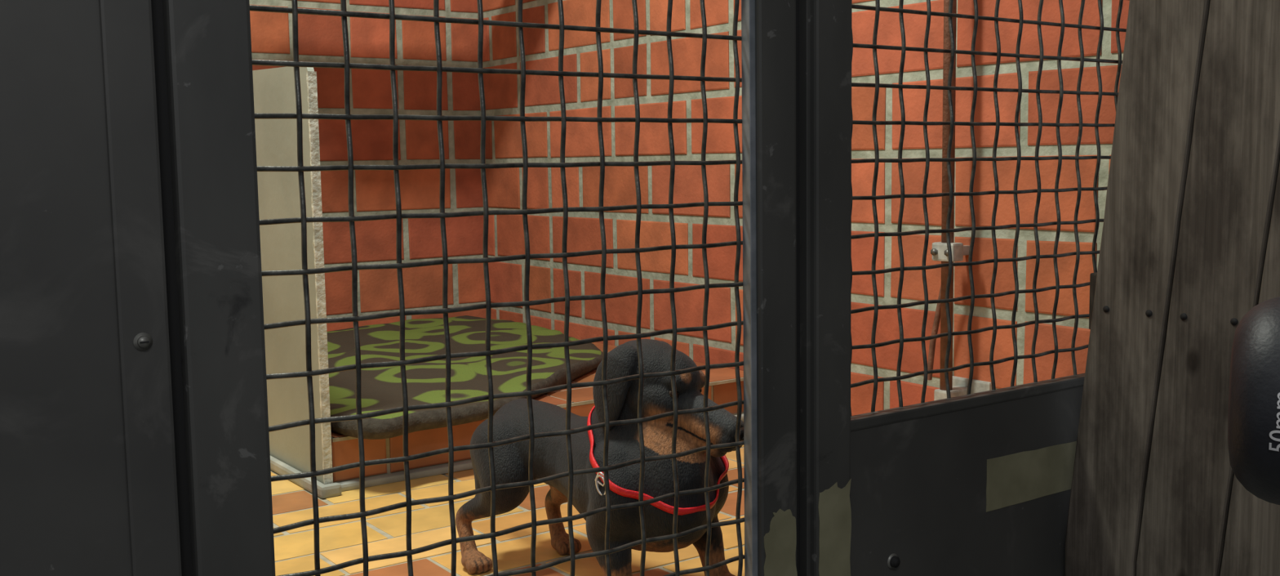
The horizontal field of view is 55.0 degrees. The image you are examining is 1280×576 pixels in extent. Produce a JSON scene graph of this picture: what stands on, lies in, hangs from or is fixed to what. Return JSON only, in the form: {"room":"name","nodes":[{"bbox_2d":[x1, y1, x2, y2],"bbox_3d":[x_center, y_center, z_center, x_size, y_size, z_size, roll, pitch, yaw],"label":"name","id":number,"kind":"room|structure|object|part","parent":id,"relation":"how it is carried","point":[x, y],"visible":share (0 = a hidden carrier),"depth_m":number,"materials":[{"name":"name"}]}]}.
{"room":"dog kennel","nodes":[
{"label":"dog kennel","id":0,"kind":"room"},
{"bbox_2d":[248,0,485,331],"bbox_3d":[-1.329,-0.890,2.929,2.072,2.301,0.104,-5,7,-35],"label":"wall","id":1,"kind":"structure","parent":0,"point":[320,37],"depth_m":3.38,"materials":[{"name":"red brick"}]},
{"bbox_2d":[271,421,744,575],"bbox_3d":[-0.670,0.413,2.167,2.072,0.162,2.098,-5,7,-35],"label":"floor","id":2,"kind":"structure","parent":0,"point":[340,541],"depth_m":1.81,"materials":[{"name":"ceramic"}]},
{"bbox_2d":[252,66,341,497],"bbox_3d":[-0.875,-0.070,2.489,0.036,0.745,1.245,-5,7,-35],"label":"wall","id":3,"kind":"structure","parent":2,"relation":"on","point":[273,88],"depth_m":2.12,"materials":[{"name":"beige paint"}]},
{"bbox_2d":[270,455,324,496],"bbox_3d":[-0.879,0.290,2.518,0.014,0.021,1.225,-5,7,-35],"label":"cove","id":4,"kind":"object","parent":3,"relation":"attached to","point":[277,465],"visible":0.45,"depth_m":2.13,"materials":[{"name":"concrete"}]},
{"bbox_2d":[306,71,333,484],"bbox_3d":[-0.524,-0.012,2.011,0.014,0.675,0.011,-5,7,-35],"label":"partition chipped edge","id":5,"kind":"object","parent":3,"relation":"attached to","point":[311,76],"depth_m":2.01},
{"bbox_2d":[330,337,743,491],"bbox_3d":[-0.475,0.219,2.821,0.955,0.092,1.226,-5,7,-35],"label":"platform","id":6,"kind":"object","parent":2,"relation":"on","point":[722,388],"visible":0.06,"depth_m":2.17,"materials":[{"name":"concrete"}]},
{"bbox_2d":[327,315,602,439],"bbox_3d":[-0.460,0.156,2.777,0.926,0.039,1.283,-5,7,-35],"label":"dog bed","id":7,"kind":"object","parent":6,"relation":"on","point":[380,387],"visible":0.62,"depth_m":2.53,"materials":[{"name":"green fabric"}]},
{"bbox_2d":[455,338,743,575],"bbox_3d":[-0.076,0.219,1.608,0.502,0.322,0.200,5,8,43],"label":"dog","id":8,"kind":"object","parent":2,"relation":"on","point":[511,460],"visible":0.74,"depth_m":1.49},
{"bbox_2d":[482,0,1129,415],"bbox_3d":[0.191,-0.886,2.672,0.104,2.301,2.098,-5,7,-35],"label":"wall","id":9,"kind":"structure","parent":0,"point":[501,50],"depth_m":2.38,"materials":[{"name":"red brick"}]},
{"bbox_2d":[927,0,991,399],"bbox_3d":[0.532,-0.752,2.060,0.077,1.952,0.116,-5,7,-35],"label":"rod","id":10,"kind":"object","parent":9,"relation":"attached to","point":[957,384],"visible":0.62,"depth_m":2.11,"materials":[{"name":"metal"}]},
{"bbox_3d":[0.519,-0.762,2.046,0.021,1.930,0.021,-5,7,-35],"label":"rod","id":11,"kind":"part","parent":10,"relation":"part of","materials":[{"name":"metal"}]},
{"bbox_3d":[0.556,-0.065,2.135,0.047,0.016,0.016,-5,7,-35],"label":"clamp arm","id":12,"kind":"part","parent":10,"relation":"part of","materials":[{"name":"metal"}]},
{"bbox_3d":[0.577,0.188,2.170,0.009,0.058,0.105,-5,7,-35],"label":"guide plate","id":13,"kind":"part","parent":10,"relation":"part of","materials":[{"name":"metal"}]},
{"bbox_3d":[0.447,0.756,-0.189,4.800,0.080,3.062,-5,7,-35],"label":"floor","id":14,"kind":"structure","parent":0,"visible":0},
{"bbox_2d":[0,0,131,575],"bbox_3d":[-0.768,-0.492,0.704,0.840,2.260,0.016,-5,7,-35],"label":"metal panel","id":15,"kind":"object","parent":14,"relation":"on","point":[64,508],"visible":1,"depth_m":0.96,"materials":[{"name":"metal"}]},
{"bbox_2d":[98,0,182,575],"bbox_3d":[-0.417,-0.522,0.953,0.040,2.260,0.020,-5,7,-35],"label":"metal frame","id":16,"kind":"object","parent":14,"relation":"on","point":[126,37],"visible":1,"depth_m":1.00,"materials":[{"name":"metal"}]},
{"bbox_2d":[133,332,152,350],"bbox_3d":[-0.405,0.044,1.001,0.015,0.015,0.004,-5,7,-35],"label":"washer","id":17,"kind":"object","parent":16,"relation":"attached to","point":[135,338],"visible":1,"depth_m":1.00,"materials":[{"name":"metal"}]},
{"bbox_2d":[137,335,150,347],"bbox_3d":[-0.403,0.044,0.999,0.010,0.010,0.004,-5,7,-35],"label":"bolt","id":18,"kind":"object","parent":16,"relation":"attached to","point":[143,338],"visible":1,"depth_m":1.00,"materials":[{"name":"metal"}]},
{"bbox_2d":[151,0,192,575],"bbox_3d":[-0.400,-0.524,0.972,0.013,2.260,0.007,-5,7,-35],"label":"seam gasket","id":19,"kind":"object","parent":16,"relation":"attached to","point":[157,5],"visible":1,"depth_m":1.02,"materials":[{"name":"black rubber"}]},
{"bbox_2d":[795,0,1126,575],"bbox_3d":[0.466,-0.599,1.583,0.742,2.259,0.034,-5,7,-35],"label":"gate","id":20,"kind":"object","parent":14,"relation":"on","point":[980,483],"visible":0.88,"depth_m":1.56,"materials":[{"name":"metal"}]},
{"bbox_3d":[0.212,-0.576,1.398,0.058,2.260,0.028,-5,7,-35],"label":"post","id":21,"kind":"part","parent":20,"relation":"part of","materials":[{"name":"metal"}]},
{"bbox_2d":[887,553,898,568],"bbox_3d":[0.319,0.344,1.552,0.020,0.020,0.004,-5,7,-35],"label":"bolt","id":22,"kind":"object","parent":20,"relation":"in","point":[892,558],"depth_m":1.55,"materials":[{"name":"metal"}]},
{"bbox_2d":[1064,0,1279,575],"bbox_3d":[0.971,-0.565,1.174,0.062,2.260,1.226,-5,7,-35],"label":"wooden planks","id":23,"kind":"object","parent":14,"relation":"on","point":[1190,243],"visible":0.89,"depth_m":1.58,"materials":[{"name":"brown wood"}]},
{"bbox_3d":[0.925,0.053,1.336,0.036,0.080,0.970,-5,7,-35],"label":"fence rail","id":24,"kind":"part","parent":23,"relation":"part of","materials":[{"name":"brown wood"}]},
{"bbox_2d":[1227,296,1279,505],"bbox_3d":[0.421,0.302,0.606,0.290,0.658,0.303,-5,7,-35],"label":"padlock","id":25,"kind":"object","parent":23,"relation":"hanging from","point":[1254,393],"visible":1,"depth_m":0.57,"materials":[{"name":"black metal"}]},
{"bbox_3d":[-0.094,0.498,1.277,0.716,0.156,0.025,-5,7,-35],"label":"trim","id":26,"kind":"structure","parent":14,"relation":"on","visible":0},
{"bbox_2d":[162,0,275,575],"bbox_3d":[-0.365,-0.605,0.981,0.067,2.102,0.024,-5,7,-35],"label":"stile","id":27,"kind":"object","parent":26,"relation":"on","point":[208,57],"visible":1,"depth_m":1.03,"materials":[{"name":"metal"}]},
{"bbox_2d":[755,0,796,575],"bbox_3d":[0.142,-0.649,1.343,0.057,2.102,0.024,-5,7,-35],"label":"stile","id":28,"kind":"object","parent":26,"relation":"on","point":[775,20],"visible":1,"depth_m":1.39,"materials":[{"name":"metal"}]},
{"bbox_2d":[741,0,757,575],"bbox_3d":[0.115,-0.628,1.327,0.009,2.020,0.014,-5,7,-35],"label":"door frame edge","id":29,"kind":"object","parent":28,"relation":"attached to","point":[748,6],"visible":1,"depth_m":1.39,"materials":[{"name":"metal"}]},
{"bbox_2d":[764,508,797,575],"bbox_3d":[0.164,0.316,1.431,0.053,0.122,0.001,-5,7,-35],"label":"tape","id":30,"kind":"object","parent":28,"relation":"attached to","point":[780,541],"visible":1,"depth_m":1.43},
{"bbox_3d":[-0.095,0.392,1.266,0.562,0.041,0.024,-5,7,-35],"label":"rail","id":31,"kind":"object","parent":26,"relation":"on","visible":0},
{"bbox_2d":[249,0,744,575],"bbox_3d":[-0.119,-0.620,1.173,0.560,2.022,0.011,-5,7,-35],"label":"wire mesh","id":32,"kind":"object","parent":31,"relation":"attached to","point":[300,168],"visible":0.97,"depth_m":1.22,"materials":[{"name":"black metal"}]}
]}

